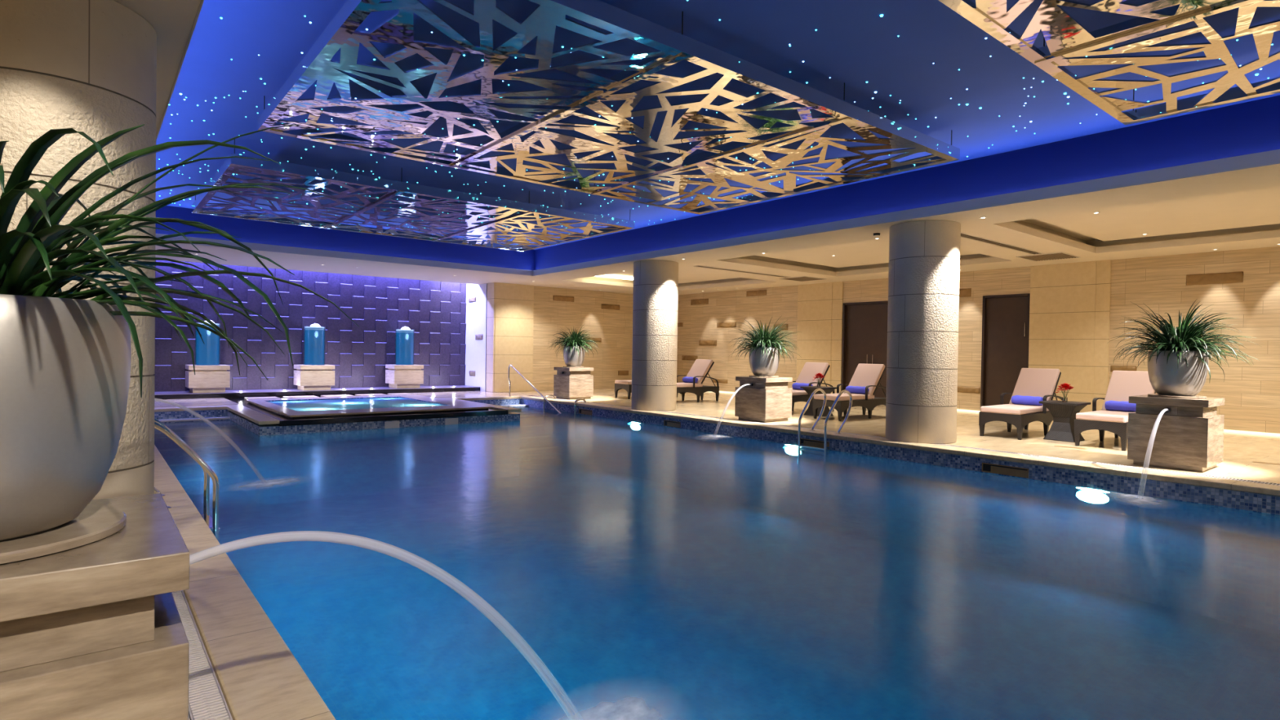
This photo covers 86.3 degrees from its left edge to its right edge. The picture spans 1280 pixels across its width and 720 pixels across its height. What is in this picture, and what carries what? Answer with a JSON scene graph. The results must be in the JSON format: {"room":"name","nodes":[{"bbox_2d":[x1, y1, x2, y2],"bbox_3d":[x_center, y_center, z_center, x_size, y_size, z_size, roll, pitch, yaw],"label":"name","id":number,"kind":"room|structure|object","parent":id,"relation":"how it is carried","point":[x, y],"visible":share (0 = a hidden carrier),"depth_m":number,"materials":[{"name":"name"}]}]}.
{"room":"indoor swimming pool","nodes":[
{"label":"indoor swimming pool","id":0,"kind":"room"},
{"bbox_2d":[154,260,466,391],"bbox_3d":[-10.373,-1.034,18.053,12.600,4.944,0.253,0,1,-39],"label":"wall","id":1,"kind":"structure","parent":0,"point":[436,311],"depth_m":19.11,"materials":[{"name":"tile"}]},
{"bbox_2d":[465,283,487,391],"bbox_3d":[-5.099,-0.997,21.393,0.200,4.120,1.700,0,1,-39],"label":"wall","id":2,"kind":"structure","parent":0,"point":[476,312],"depth_m":21.22,"materials":[{"name":"paint"}]},
{"bbox_2d":[532,285,633,391],"bbox_3d":[-1.302,-0.762,23.059,5.500,3.720,0.200,0,1,-39],"label":"wall","id":3,"kind":"structure","parent":0,"point":[614,326],"depth_m":22.58,"materials":[{"name":"stone"}]},
{"bbox_2d":[484,282,533,392],"bbox_3d":[-3.990,-0.824,20.936,1.350,3.580,0.515,0,1,-39],"label":"wall","id":4,"kind":"structure","parent":3,"relation":"attached to","point":[510,307],"depth_m":20.65,"materials":[{"name":"stone"}]},
{"bbox_2d":[552,295,573,302],"bbox_3d":[-2.450,-1.975,21.951,0.798,0.173,0.050,0,1,-39],"label":"block","id":5,"kind":"object","parent":3,"relation":"attached to","point":[558,298],"visible":1,"depth_m":21.92,"materials":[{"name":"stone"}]},
{"bbox_2d":[600,303,619,310],"bbox_3d":[-0.993,-1.799,23.135,0.782,0.174,0.050,0,1,-39],"label":"block","id":6,"kind":"object","parent":3,"relation":"attached to","point":[603,306],"visible":1,"depth_m":23.11,"materials":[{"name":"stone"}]},
{"bbox_2d":[113,0,1279,294],"bbox_3d":[0.255,-2.169,10.063,19.450,0.120,23.800,0,1,-39],"label":"ceiling","id":7,"kind":"structure","parent":0,"point":[172,20],"depth_m":12.25,"materials":[{"name":"paint"}]},
{"bbox_2d":[155,0,1279,275],"bbox_3d":[-0.158,-2.156,7.991,8.798,0.144,19.498,0,1,-39],"label":"trim","id":8,"kind":"structure","parent":7,"relation":"attached to","point":[1273,157],"depth_m":9.97,"materials":[{"name":"paint"}]},
{"bbox_2d":[693,265,791,277],"bbox_3d":[2.562,-2.154,16.668,3.274,0.014,0.184,0,1,-39],"label":"ceiling vent","id":9,"kind":"object","parent":7,"relation":"in","point":[700,266],"visible":1,"depth_m":16.56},
{"bbox_2d":[779,275,826,281],"bbox_3d":[4.310,-2.146,18.045,0.924,0.014,0.824,0,1,-39],"label":"ceiling vent","id":10,"kind":"object","parent":7,"relation":"in","point":[802,278],"visible":1,"depth_m":18.00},
{"bbox_2d":[960,231,1043,254],"bbox_3d":[6.338,-2.036,12.006,3.274,0.014,0.184,0,1,-39],"label":"ceiling vent","id":11,"kind":"object","parent":7,"relation":"in","point":[962,234],"visible":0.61,"depth_m":11.95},
{"bbox_2d":[1016,252,1080,261],"bbox_3d":[8.041,-2.030,13.438,0.924,0.014,0.824,0,1,-39],"label":"ceiling vent","id":12,"kind":"object","parent":7,"relation":"in","point":[1057,255],"visible":1,"depth_m":13.40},
{"bbox_2d":[154,388,1279,719],"bbox_3d":[0.267,1.233,10.030,19.050,0.120,23.600,0,1,-39],"label":"floor","id":13,"kind":"structure","parent":0,"point":[1241,450],"depth_m":11.47,"materials":[{"name":"stone"}]},
{"bbox_2d":[0,0,156,499],"bbox_3d":[-3.540,-0.445,4.111,1.042,3.276,1.042,1,1,26],"label":"stone column","id":14,"kind":"structure","parent":13,"relation":"on","point":[89,67],"depth_m":3.86,"materials":[{"name":"stone"}]},
{"bbox_2d":[0,493,189,719],"bbox_3d":[-1.557,0.826,1.592,0.770,0.860,0.770,0,1,-39],"label":"stone pedestal","id":15,"kind":"object","parent":13,"relation":"on","point":[91,628],"visible":0.89,"depth_m":1.46,"materials":[{"name":"stone"}]},
{"bbox_2d":[0,293,131,541],"bbox_3d":[-1.546,0.127,1.583,0.586,0.538,0.586,0,1,-39],"label":"pot","id":16,"kind":"object","parent":15,"relation":"on","point":[65,362],"visible":0.95,"depth_m":1.50,"materials":[{"name":"ceramic"}]},
{"bbox_2d":[0,124,359,397],"bbox_3d":[-1.508,-0.294,1.577,1.528,0.890,1.510,0,1,-39],"label":"potted plant","id":17,"kind":"object","parent":16,"relation":"in","point":[38,238],"visible":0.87,"depth_m":1.61,"materials":[{"name":"green plant"}]},
{"bbox_2d":[189,531,366,564],"bbox_3d":[-0.728,1.015,2.268,1.418,1.021,0.044,0,1,-39],"label":"water jet","id":18,"kind":"object","parent":15,"relation":"attached to","point":[199,556],"visible":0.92,"depth_m":1.94,"materials":[{"name":"liquid"}]},
{"bbox_2d":[154,385,479,399],"bbox_3d":[-8.798,0.811,18.562,9.140,0.012,1.115,0,1,-39],"label":"platform","id":19,"kind":"object","parent":13,"relation":"on","point":[446,386],"visible":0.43,"depth_m":18.16,"materials":[{"name":"stone"}]},
{"bbox_2d":[185,320,230,392],"bbox_3d":[-10.779,-0.106,17.009,0.860,1.803,0.760,0,1,-39],"label":"fountain","id":20,"kind":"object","parent":19,"relation":"on","point":[210,376],"depth_m":16.80,"materials":[{"name":"stone"}]},
{"bbox_2d":[293,323,334,390],"bbox_3d":[-8.860,-0.097,18.564,0.860,1.803,0.760,0,1,-39],"label":"fountain","id":21,"kind":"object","parent":19,"relation":"on","point":[313,375],"depth_m":18.35,"materials":[{"name":"stone"}]},
{"bbox_2d":[385,326,423,388],"bbox_3d":[-6.941,-0.089,20.119,0.860,1.803,0.760,0,1,-39],"label":"fountain","id":22,"kind":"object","parent":19,"relation":"on","point":[404,374],"depth_m":19.90,"materials":[{"name":"stone"}]},
{"bbox_2d":[227,395,508,426],"bbox_3d":[-6.511,1.049,15.675,4.420,0.096,6.290,0,1,-39],"label":"basin","id":23,"kind":"object","parent":13,"relation":"in","point":[284,420],"visible":0.4,"depth_m":13.22,"materials":[{"name":"black stone"}]},
{"bbox_2d":[244,396,279,399],"bbox_3d":[-9.220,0.947,16.651,0.680,0.055,0.580,0,1,-39],"label":"stepping stone","id":24,"kind":"object","parent":23,"relation":"on","point":[252,397],"visible":0.61,"depth_m":16.57,"materials":[{"name":"stone"}]},
{"bbox_2d":[282,395,319,398],"bbox_3d":[-8.544,0.950,17.199,0.720,0.055,0.580,0,1,-39],"label":"stepping stone","id":25,"kind":"object","parent":23,"relation":"on","point":[313,396],"visible":0.64,"depth_m":17.12,"materials":[{"name":"stone"}]},
{"bbox_2d":[320,394,353,397],"bbox_3d":[-7.860,0.952,17.753,0.700,0.055,0.580,0,1,-39],"label":"stepping stone","id":26,"kind":"object","parent":23,"relation":"on","point":[342,395],"visible":0.58,"depth_m":17.70,"materials":[{"name":"stone"}]},
{"bbox_2d":[245,394,491,418],"bbox_3d":[-6.233,1.362,15.432,4.010,0.785,4.530,0,1,-39],"label":"tub","id":27,"kind":"object","parent":23,"relation":"in","point":[324,406],"visible":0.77,"depth_m":14.93,"materials":[{"name":"liquid"}]},
{"bbox_2d":[355,393,387,395],"bbox_3d":[-7.191,0.955,18.294,0.700,0.055,0.580,0,1,-39],"label":"stepping stone","id":28,"kind":"object","parent":23,"relation":"on","point":[372,394],"visible":0.5,"depth_m":18.23,"materials":[{"name":"stone"}]},
{"bbox_2d":[553,366,593,399],"bbox_3d":[-1.789,0.603,18.362,0.770,0.860,0.770,0,1,-39],"label":"stone pedestal","id":29,"kind":"object","parent":13,"relation":"on","point":[569,382],"visible":0.96,"depth_m":18.09,"materials":[{"name":"stone"}]},
{"bbox_2d":[563,346,584,366],"bbox_3d":[-1.778,-0.096,18.353,0.586,0.538,0.586,0,1,-39],"label":"pot","id":30,"kind":"object","parent":29,"relation":"on","point":[571,358],"visible":0.89,"depth_m":18.12,"materials":[{"name":"metal"}]},
{"bbox_2d":[547,324,599,355],"bbox_3d":[-1.794,-0.492,18.329,1.537,0.977,1.409,0,1,-44],"label":"potted plant","id":31,"kind":"object","parent":30,"relation":"in","point":[575,340],"visible":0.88,"depth_m":18.18,"materials":[{"name":"green plant"}]},
{"bbox_2d":[614,379,677,399],"bbox_3d":[0.195,0.500,19.155,1.800,1.102,0.722,0,1,-39],"label":"sun lounger","id":32,"kind":"object","parent":13,"relation":"on","point":[620,384],"visible":0.16,"depth_m":18.55,"materials":[{"name":"wicker"}]},
{"bbox_2d":[614,379,631,384],"bbox_3d":[-0.036,0.613,18.971,1.210,0.095,0.620,0,1,-39],"label":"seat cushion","id":33,"kind":"object","parent":32,"relation":"on","point":[629,381],"depth_m":18.58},
{"bbox_2d":[631,260,678,411],"bbox_3d":[0.335,-0.534,15.317,1.010,3.276,1.010,1,1,9],"label":"stone column","id":34,"kind":"structure","parent":13,"relation":"on","point":[655,282],"depth_m":14.88,"materials":[{"name":"stone"}]},
{"bbox_2d":[676,359,719,402],"bbox_3d":[1.204,0.533,17.798,1.800,1.102,0.722,0,1,-39],"label":"sun lounger","id":35,"kind":"object","parent":13,"relation":"on","point":[700,368],"visible":0.79,"depth_m":17.89,"materials":[{"name":"fabric"}]},
{"bbox_2d":[676,382,702,387],"bbox_3d":[0.973,0.646,17.614,1.210,0.095,0.620,0,1,-39],"label":"seat cushion","id":36,"kind":"object","parent":35,"relation":"on","point":[682,384],"depth_m":17.52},
{"bbox_2d":[682,376,697,382],"bbox_3d":[1.317,0.520,17.889,0.185,0.157,0.471,0,1,-39],"label":"rolled towel","id":37,"kind":"object","parent":35,"relation":"on","point":[686,380],"visible":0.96,"depth_m":17.81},
{"bbox_2d":[684,359,713,383],"bbox_3d":[1.536,0.315,18.061,0.539,0.662,0.610,0,1,-39],"label":"cushion","id":38,"kind":"object","parent":35,"relation":"on","point":[700,368],"depth_m":17.98,"materials":[{"name":"fabric"}]},
{"bbox_2d":[154,395,1279,719],"bbox_3d":[-0.371,1.212,8.411,9.220,0.064,20.410,0,1,-39],"label":"pool coping","id":39,"kind":"object","parent":13,"relation":"on","point":[259,677],"depth_m":3.55,"materials":[{"name":"stone"}]},
{"bbox_2d":[154,417,219,534],"bbox_3d":[-3.911,1.311,5.586,0.737,1.714,0.640,0,1,-39],"label":"pool ladder","id":40,"kind":"object","parent":39,"relation":"attached to","point":[212,522],"visible":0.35,"depth_m":5.57,"materials":[{"name":"silver metal"}]},
{"bbox_2d":[507,364,560,413],"bbox_3d":[-2.692,0.787,17.618,0.090,1.271,2.950,0,1,-39],"label":"handrail","id":41,"kind":"object","parent":39,"relation":"on","point":[509,366],"visible":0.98,"depth_m":18.04,"materials":[{"name":"silver metal"}]},
{"bbox_2d":[797,388,852,451],"bbox_3d":[3.055,1.341,11.280,0.737,1.714,0.600,0,1,-39],"label":"pool ladder","id":42,"kind":"object","parent":39,"relation":"attached to","point":[824,448],"visible":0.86,"depth_m":11.24,"materials":[{"name":"silver metal"}]},
{"bbox_2d":[734,375,792,422],"bbox_3d":[2.390,0.733,13.203,0.770,0.860,0.770,0,1,-39],"label":"stone pedestal","id":43,"kind":"object","parent":13,"relation":"on","point":[767,398],"visible":0.96,"depth_m":12.93,"materials":[{"name":"stone"}]},
{"bbox_2d":[748,347,779,376],"bbox_3d":[2.400,0.034,13.194,0.586,0.538,0.586,0,1,-39],"label":"pot","id":44,"kind":"object","parent":43,"relation":"on","point":[761,364],"visible":0.84,"depth_m":12.96,"materials":[{"name":"metal"}]},
{"bbox_2d":[729,319,801,362],"bbox_3d":[2.375,-0.386,13.178,1.415,0.955,1.420,1,1,-22],"label":"potted plant","id":45,"kind":"object","parent":44,"relation":"in","point":[763,340],"visible":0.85,"depth_m":13.00,"materials":[{"name":"green plant"}]},
{"bbox_2d":[791,362,835,411],"bbox_3d":[3.498,0.603,15.076,1.800,1.102,0.722,0,1,-39],"label":"sun lounger","id":46,"kind":"object","parent":13,"relation":"on","point":[806,375],"visible":0.41,"depth_m":15.24,"materials":[{"name":"fabric"}]},
{"bbox_2d":[791,389,808,395],"bbox_3d":[3.268,0.716,14.892,1.210,0.095,0.620,0,1,-39],"label":"seat cushion","id":47,"kind":"object","parent":46,"relation":"on","point":[794,392],"depth_m":14.67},
{"bbox_2d":[791,382,813,390],"bbox_3d":[3.611,0.590,15.168,0.185,0.157,0.471,0,1,-39],"label":"rolled towel","id":48,"kind":"object","parent":46,"relation":"on","point":[796,385],"visible":0.6,"depth_m":15.15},
{"bbox_2d":[791,362,828,390],"bbox_3d":[3.830,0.385,15.339,0.539,0.662,0.610,0,1,-39],"label":"cushion","id":49,"kind":"object","parent":46,"relation":"on","point":[806,375],"depth_m":15.32,"materials":[{"name":"fabric"}]},
{"bbox_2d":[800,386,836,416],"bbox_3d":[3.772,0.868,14.403,0.550,0.600,0.550,0,1,-39],"label":"side table","id":50,"kind":"object","parent":13,"relation":"on","point":[809,389],"visible":0.51,"depth_m":14.30,"materials":[{"name":"wicker"}]},
{"bbox_2d":[813,373,823,386],"bbox_3d":[3.782,0.420,14.406,0.279,0.296,0.262,0,1,-39],"label":"flower vase","id":51,"kind":"object","parent":50,"relation":"on","point":[819,375],"visible":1,"depth_m":14.38,"materials":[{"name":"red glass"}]},
{"bbox_2d":[813,363,886,421],"bbox_3d":[4.364,0.631,13.976,1.800,1.102,0.722,0,1,-39],"label":"sun lounger","id":52,"kind":"object","parent":13,"relation":"on","point":[867,375],"visible":0.84,"depth_m":13.90,"materials":[{"name":"fabric"}]},
{"bbox_2d":[813,392,874,400],"bbox_3d":[4.133,0.744,13.792,1.210,0.095,0.620,0,1,-39],"label":"seat cushion","id":53,"kind":"object","parent":52,"relation":"on","point":[868,396],"depth_m":13.58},
{"bbox_2d":[845,386,869,394],"bbox_3d":[4.476,0.618,14.067,0.185,0.157,0.471,0,1,-39],"label":"rolled towel","id":54,"kind":"object","parent":52,"relation":"on","point":[852,389],"visible":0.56,"depth_m":14.00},
{"bbox_2d":[845,363,884,395],"bbox_3d":[4.696,0.412,14.239,0.539,0.662,0.610,0,1,-39],"label":"cushion","id":55,"kind":"object","parent":52,"relation":"on","point":[864,375],"depth_m":14.19,"materials":[{"name":"fabric"}]},
{"bbox_2d":[885,220,960,444],"bbox_3d":[4.343,-0.411,10.496,1.010,3.276,1.010,1,1,17],"label":"stone column","id":56,"kind":"structure","parent":13,"relation":"on","point":[924,272],"depth_m":10.06,"materials":[{"name":"stone"}]},
{"bbox_2d":[978,368,1064,439],"bbox_3d":[6.428,0.695,11.428,1.800,1.102,0.722,0,1,-39],"label":"sun lounger","id":57,"kind":"object","parent":13,"relation":"on","point":[1034,382],"visible":0.68,"depth_m":11.30,"materials":[{"name":"fabric"}]},
{"bbox_2d":[980,404,1049,414],"bbox_3d":[6.197,0.808,11.243,1.210,0.095,0.620,0,1,-39],"label":"seat cushion","id":58,"kind":"object","parent":57,"relation":"on","point":[1002,409],"depth_m":10.98,"materials":[{"name":"fabric"}]},
{"bbox_2d":[1011,395,1043,405],"bbox_3d":[6.540,0.682,11.519,0.185,0.157,0.471,0,1,-39],"label":"rolled towel","id":59,"kind":"object","parent":57,"relation":"on","point":[1016,399],"visible":0.8,"depth_m":11.46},
{"bbox_2d":[1008,368,1060,405],"bbox_3d":[6.760,0.476,11.691,0.539,0.662,0.610,0,1,-39],"label":"cushion","id":60,"kind":"object","parent":57,"relation":"on","point":[1034,382],"depth_m":11.67,"materials":[{"name":"fabric"}]},
{"bbox_2d":[1039,400,1090,442],"bbox_3d":[6.695,0.959,10.762,0.550,0.600,0.550,0,1,-39],"label":"side table","id":61,"kind":"object","parent":13,"relation":"on","point":[1064,413],"visible":0.96,"depth_m":10.65,"materials":[{"name":"wicker"}]},
{"bbox_2d":[1054,382,1073,401],"bbox_3d":[6.705,0.511,10.765,0.279,0.296,0.262,0,1,-39],"label":"flower vase","id":62,"kind":"object","parent":61,"relation":"on","point":[1066,386],"visible":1,"depth_m":10.74,"materials":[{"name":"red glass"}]},
{"bbox_2d":[1074,370,1155,450],"bbox_3d":[7.296,0.722,10.355,1.800,1.102,0.722,0,1,-39],"label":"sun lounger","id":63,"kind":"object","parent":13,"relation":"on","point":[1122,384],"visible":0.47,"depth_m":10.43,"materials":[{"name":"fabric"}]},
{"bbox_2d":[1075,409,1130,422],"bbox_3d":[7.065,0.835,10.171,1.210,0.095,0.620,0,1,-39],"label":"seat cushion","id":64,"kind":"object","parent":63,"relation":"on","point":[1103,415],"depth_m":9.87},
{"bbox_2d":[1104,400,1136,412],"bbox_3d":[7.409,0.709,10.447,0.185,0.157,0.471,0,1,-39],"label":"rolled towel","id":65,"kind":"object","parent":63,"relation":"on","point":[1123,406],"visible":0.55,"depth_m":10.42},
{"bbox_2d":[1101,370,1155,412],"bbox_3d":[7.628,0.503,10.619,0.539,0.662,0.610,0,1,-39],"label":"cushion","id":66,"kind":"object","parent":63,"relation":"on","point":[1122,384],"depth_m":10.66,"materials":[{"name":"fabric"}]},
{"bbox_2d":[1127,393,1224,471],"bbox_3d":[6.541,0.859,8.332,0.770,0.860,0.770,0,1,-39],"label":"stone pedestal","id":67,"kind":"object","parent":13,"relation":"on","point":[1188,436],"visible":0.94,"depth_m":8.07,"materials":[{"name":"stone"}]},
{"bbox_2d":[1147,351,1208,395],"bbox_3d":[6.552,0.160,8.322,0.586,0.538,0.586,0,1,-39],"label":"pot","id":68,"kind":"object","parent":67,"relation":"on","point":[1166,378],"visible":0.81,"depth_m":8.12,"materials":[{"name":"ceramic"}]},
{"bbox_2d":[1109,299,1262,381],"bbox_3d":[6.599,-0.234,8.306,1.448,0.991,1.436,1,1,-19],"label":"potted plant","id":69,"kind":"object","parent":68,"relation":"in","point":[1184,337],"visible":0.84,"depth_m":8.13,"materials":[{"name":"green plant"}]},
{"bbox_3d":[-0.375,1.269,8.448,9.500,0.070,20.350,0,1,-39],"label":"trim","id":70,"kind":"structure","parent":13,"relation":"attached to","visible":0},
{"bbox_2d":[171,590,232,719],"bbox_3d":[-3.972,1.184,5.437,0.112,0.031,19.800,0,1,-39],"label":"grate","id":71,"kind":"object","parent":70,"relation":"on","point":[206,700],"visible":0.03,"depth_m":2.64,"materials":[{"name":"plastic"}]},
{"bbox_2d":[533,395,1279,485],"bbox_3d":[3.298,1.215,11.332,0.152,0.031,19.810,0,1,-39],"label":"grate","id":72,"kind":"object","parent":70,"relation":"on","point":[1147,468],"visible":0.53,"depth_m":9.09,"materials":[{"name":"plastic"}]},
{"bbox_2d":[155,0,1279,249],"bbox_3d":[-0.147,-2.857,7.982,9.400,0.100,20.100,0,1,-39],"label":"ceiling","id":73,"kind":"structure","parent":0,"point":[851,45],"depth_m":6.86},
{"bbox_2d":[191,138,634,251],"bbox_3d":[-4.039,-2.740,12.555,6.650,0.372,4.300,0,1,-39],"label":"ceiling panel","id":74,"kind":"object","parent":73,"relation":"hanging from","point":[239,166],"visible":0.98,"depth_m":11.78,"materials":[{"name":"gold metal"}]},
{"bbox_2d":[158,120,992,230],"bbox_3d":[-2.444,-2.874,10.881,8.814,0.012,12.132,0,1,-39],"label":"stars","id":75,"kind":"object","parent":73,"relation":"attached to","point":[203,120],"visible":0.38,"depth_m":10.49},
{"bbox_2d":[257,0,959,214],"bbox_3d":[-0.169,-2.619,7.777,6.650,0.372,4.460,0,1,-39],"label":"ceiling panel","id":76,"kind":"object","parent":73,"relation":"hanging from","point":[673,47],"visible":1,"depth_m":6.74,"materials":[{"name":"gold metal"}]},
{"bbox_2d":[938,0,1279,124],"bbox_3d":[3.685,-2.499,3.018,6.650,0.372,4.450,0,1,-39],"label":"ceiling panel","id":77,"kind":"object","parent":73,"relation":"hanging from","point":[1066,39],"visible":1,"depth_m":5.13,"materials":[{"name":"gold metal"}]},
{"bbox_2d":[155,95,1279,270],"bbox_3d":[-0.152,-2.507,7.986,9.240,0.600,19.940,0,1,-39],"label":"ceiling","id":78,"kind":"structure","parent":0,"point":[1253,126],"depth_m":10.30,"materials":[{"name":"blue paint"}]},
{"bbox_2d":[676,246,1279,433],"bbox_3d":[7.946,-0.529,15.851,0.200,3.720,23.050,0,1,-39],"label":"wall","id":79,"kind":"structure","parent":0,"point":[1251,393],"depth_m":13.42,"materials":[{"name":"stone"}]},
{"bbox_2d":[681,355,697,360],"bbox_3d":[1.696,-0.071,23.382,0.050,0.173,0.786,0,1,-39],"label":"block","id":80,"kind":"object","parent":79,"relation":"attached to","point":[683,357],"visible":0.94,"depth_m":23.38,"materials":[{"name":"stone"}]},
{"bbox_2d":[690,298,708,305],"bbox_3d":[1.998,-1.962,23.019,0.050,0.194,0.863,0,1,-39],"label":"block","id":81,"kind":"object","parent":79,"relation":"attached to","point":[700,301],"visible":1,"depth_m":22.99,"materials":[{"name":"wood"}]},
{"bbox_2d":[698,339,716,345],"bbox_3d":[2.248,-0.574,22.702,0.050,0.193,0.839,0,1,-39],"label":"block","id":82,"kind":"object","parent":79,"relation":"attached to","point":[703,342],"visible":1,"depth_m":22.68,"materials":[{"name":"stone"}]},
{"bbox_2d":[716,321,736,327],"bbox_3d":[2.785,-1.138,22.042,0.050,0.174,0.863,0,1,-39],"label":"block","id":83,"kind":"object","parent":79,"relation":"attached to","point":[731,324],"visible":1,"depth_m":22.00,"materials":[{"name":"wood"}]},
{"bbox_2d":[746,289,766,296],"bbox_3d":[3.586,-2.063,21.059,0.050,0.173,0.817,0,1,-39],"label":"block","id":84,"kind":"object","parent":79,"relation":"attached to","point":[761,292],"visible":1,"depth_m":21.05,"materials":[{"name":"wood"}]},
{"bbox_2d":[841,300,888,397],"bbox_3d":[6.117,-0.191,18.052,0.190,2.690,1.660,0,1,-39],"label":"door","id":85,"kind":"structure","parent":79,"relation":"in","point":[864,324],"depth_m":18.21,"materials":[{"name":"brown wood"}]},
{"bbox_2d":[796,259,1111,413],"bbox_3d":[7.018,-0.456,16.794,0.055,3.280,7.780,0,1,-39],"label":"wall panel","id":86,"kind":"object","parent":79,"relation":"attached to","point":[1069,307],"depth_m":14.46,"materials":[{"name":"stone"}]},
{"bbox_2d":[959,288,971,297],"bbox_3d":[7.558,-1.584,16.154,0.050,0.203,0.560,0,1,-39],"label":"block","id":87,"kind":"object","parent":79,"relation":"attached to","point":[966,292],"visible":0.48,"depth_m":16.02,"materials":[{"name":"wood"}]},
{"bbox_2d":[957,386,980,393],"bbox_3d":[7.650,0.694,16.027,0.050,0.153,0.661,0,1,-39],"label":"block","id":88,"kind":"object","parent":79,"relation":"attached to","point":[960,388],"visible":0.76,"depth_m":15.97,"materials":[{"name":"stone"}]},
{"bbox_2d":[719,391,1279,435],"bbox_3d":[7.901,1.194,15.729,0.012,0.035,22.850,0,1,-39],"label":"baseboard","id":89,"kind":"structure","parent":79,"relation":"attached to","point":[1224,430],"depth_m":12.24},
{"bbox_2d":[980,293,1030,407],"bbox_3d":[8.269,-0.123,15.395,0.190,2.690,1.020,0,1,-39],"label":"door","id":90,"kind":"structure","parent":79,"relation":"in","point":[1005,317],"depth_m":15.43,"materials":[{"name":"brown wood"}]},
{"bbox_2d":[1110,364,1137,371],"bbox_3d":[9.628,0.175,13.588,0.050,0.133,0.443,0,1,-39],"label":"block","id":91,"kind":"object","parent":79,"relation":"attached to","point":[1114,367],"visible":0.77,"depth_m":13.59,"materials":[{"name":"stone"}]},
{"bbox_2d":[1186,271,1243,285],"bbox_3d":[10.516,-1.492,12.501,0.050,0.204,0.820,0,1,-39],"label":"block","id":92,"kind":"object","parent":79,"relation":"attached to","point":[1232,277],"visible":1,"depth_m":12.49,"materials":[{"name":"wood"}]},
{"bbox_3d":[0.362,-2.526,10.012,19.550,0.600,24.000,0,1,-39],"label":"ceiling","id":93,"kind":"structure","parent":0,"visible":0},
{"bbox_2d":[581,218,1279,286],"bbox_3d":[5.170,-2.304,13.783,4.870,0.240,18.740,0,1,-39],"label":"ceiling","id":94,"kind":"structure","parent":93,"relation":"attached to","point":[1033,223],"depth_m":12.83,"materials":[{"name":"paint"}]},
{"bbox_2d":[600,186,1279,284],"bbox_3d":[5.170,-2.329,13.782,3.970,0.110,17.840,0,1,-39],"label":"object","id":95,"kind":"structure","parent":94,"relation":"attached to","point":[1261,206],"depth_m":10.89,"materials":[{"name":"paint"}]},
{"bbox_3d":[-0.483,2.682,8.493,9.040,0.100,20.500,0,1,-39],"label":"floor","id":96,"kind":"structure","parent":0,"visible":0},
{"bbox_2d":[156,404,528,422],"bbox_3d":[-6.042,1.834,15.360,8.640,1.250,1.900,0,1,-39],"label":"steps","id":97,"kind":"structure","parent":96,"relation":"on","point":[502,404],"depth_m":13.91,"materials":[{"name":"tile"}]},
{"bbox_2d":[159,404,528,422],"bbox_3d":[-5.931,1.705,15.225,8.640,0.994,1.564,0,1,-39],"label":"trim","id":98,"kind":"structure","parent":97,"relation":"attached to","point":[220,418],"depth_m":13.82,"materials":[{"name":"white stone"}]},
{"bbox_3d":[-0.474,2.117,8.486,9.040,1.030,20.500,0,1,-39],"label":"wall","id":99,"kind":"structure","parent":0,"visible":0},
{"bbox_2d":[154,398,1279,515],"bbox_3d":[-0.464,1.422,8.477,9.040,0.360,20.500,0,1,-39],"label":"mosaic","id":100,"kind":"object","parent":99,"relation":"attached to","point":[1255,502],"visible":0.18,"depth_m":10.33},
{"bbox_2d":[384,421,399,428],"bbox_3d":[-4.758,1.242,13.095,0.280,0.130,0.016,0,1,-39],"label":"overflow plate","id":101,"kind":"object","parent":100,"relation":"attached to","point":[388,424],"visible":1,"depth_m":13.08,"materials":[{"name":"metal"}]},
{"bbox_2d":[444,417,457,425],"bbox_3d":[-3.825,1.246,13.851,0.280,0.130,0.016,0,1,-39],"label":"overflow plate","id":102,"kind":"object","parent":100,"relation":"attached to","point":[450,420],"visible":1,"depth_m":13.85,"materials":[{"name":"metal"}]},
{"bbox_2d":[578,408,591,415],"bbox_3d":[-1.311,1.246,16.378,0.012,0.120,0.550,0,1,-39],"label":"skimmer opening","id":103,"kind":"object","parent":100,"relation":"attached to","point":[584,411],"visible":1,"depth_m":16.38,"materials":[{"name":"stone"}]},
{"bbox_2d":[663,419,680,427],"bbox_3d":[0.655,1.307,13.950,0.012,0.120,0.500,0,1,-39],"label":"skimmer opening","id":104,"kind":"object","parent":100,"relation":"attached to","point":[666,423],"visible":1,"depth_m":13.94,"materials":[{"name":"stone"}]},
{"bbox_2d":[154,406,1279,719],"bbox_3d":[-0.385,1.435,8.380,8.640,0.001,19.850,0,1,-39],"label":"pool water","id":105,"kind":"object","parent":100,"relation":"in","point":[545,564],"visible":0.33,"depth_m":4.68,"materials":[{"name":"liquid"}]},
{"bbox_2d":[250,479,293,485],"bbox_3d":[-4.155,1.382,7.674,0.720,0.001,1.100,1,1,28],"label":"foam","id":106,"kind":"object","parent":105,"relation":"on","point":[269,482],"visible":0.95,"depth_m":7.67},
{"bbox_2d":[590,706,641,719],"bbox_3d":[-0.160,1.506,2.740,0.720,0.001,1.100,1,1,28],"label":"foam","id":107,"kind":"object","parent":105,"relation":"on","point":[636,709],"visible":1,"depth_m":2.88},
{"bbox_2d":[1126,495,1151,502],"bbox_3d":[5.462,1.528,7.474,0.720,0.001,1.100,1,1,28],"label":"foam","id":108,"kind":"object","parent":105,"relation":"on","point":[1138,500],"visible":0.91,"depth_m":7.45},
{"bbox_2d":[797,437,829,449],"bbox_3d":[2.852,1.375,11.238,0.012,0.120,0.620,0,1,-39],"label":"skimmer opening","id":109,"kind":"object","parent":100,"relation":"attached to","point":[808,442],"visible":0.81,"depth_m":11.23,"materials":[{"name":"stone"}]},
{"bbox_2d":[981,462,1028,478],"bbox_3d":[4.752,1.435,8.892,0.012,0.120,0.580,0,1,-39],"label":"skimmer opening","id":110,"kind":"object","parent":100,"relation":"attached to","point":[986,467],"visible":1,"depth_m":8.88,"materials":[{"name":"stone"}]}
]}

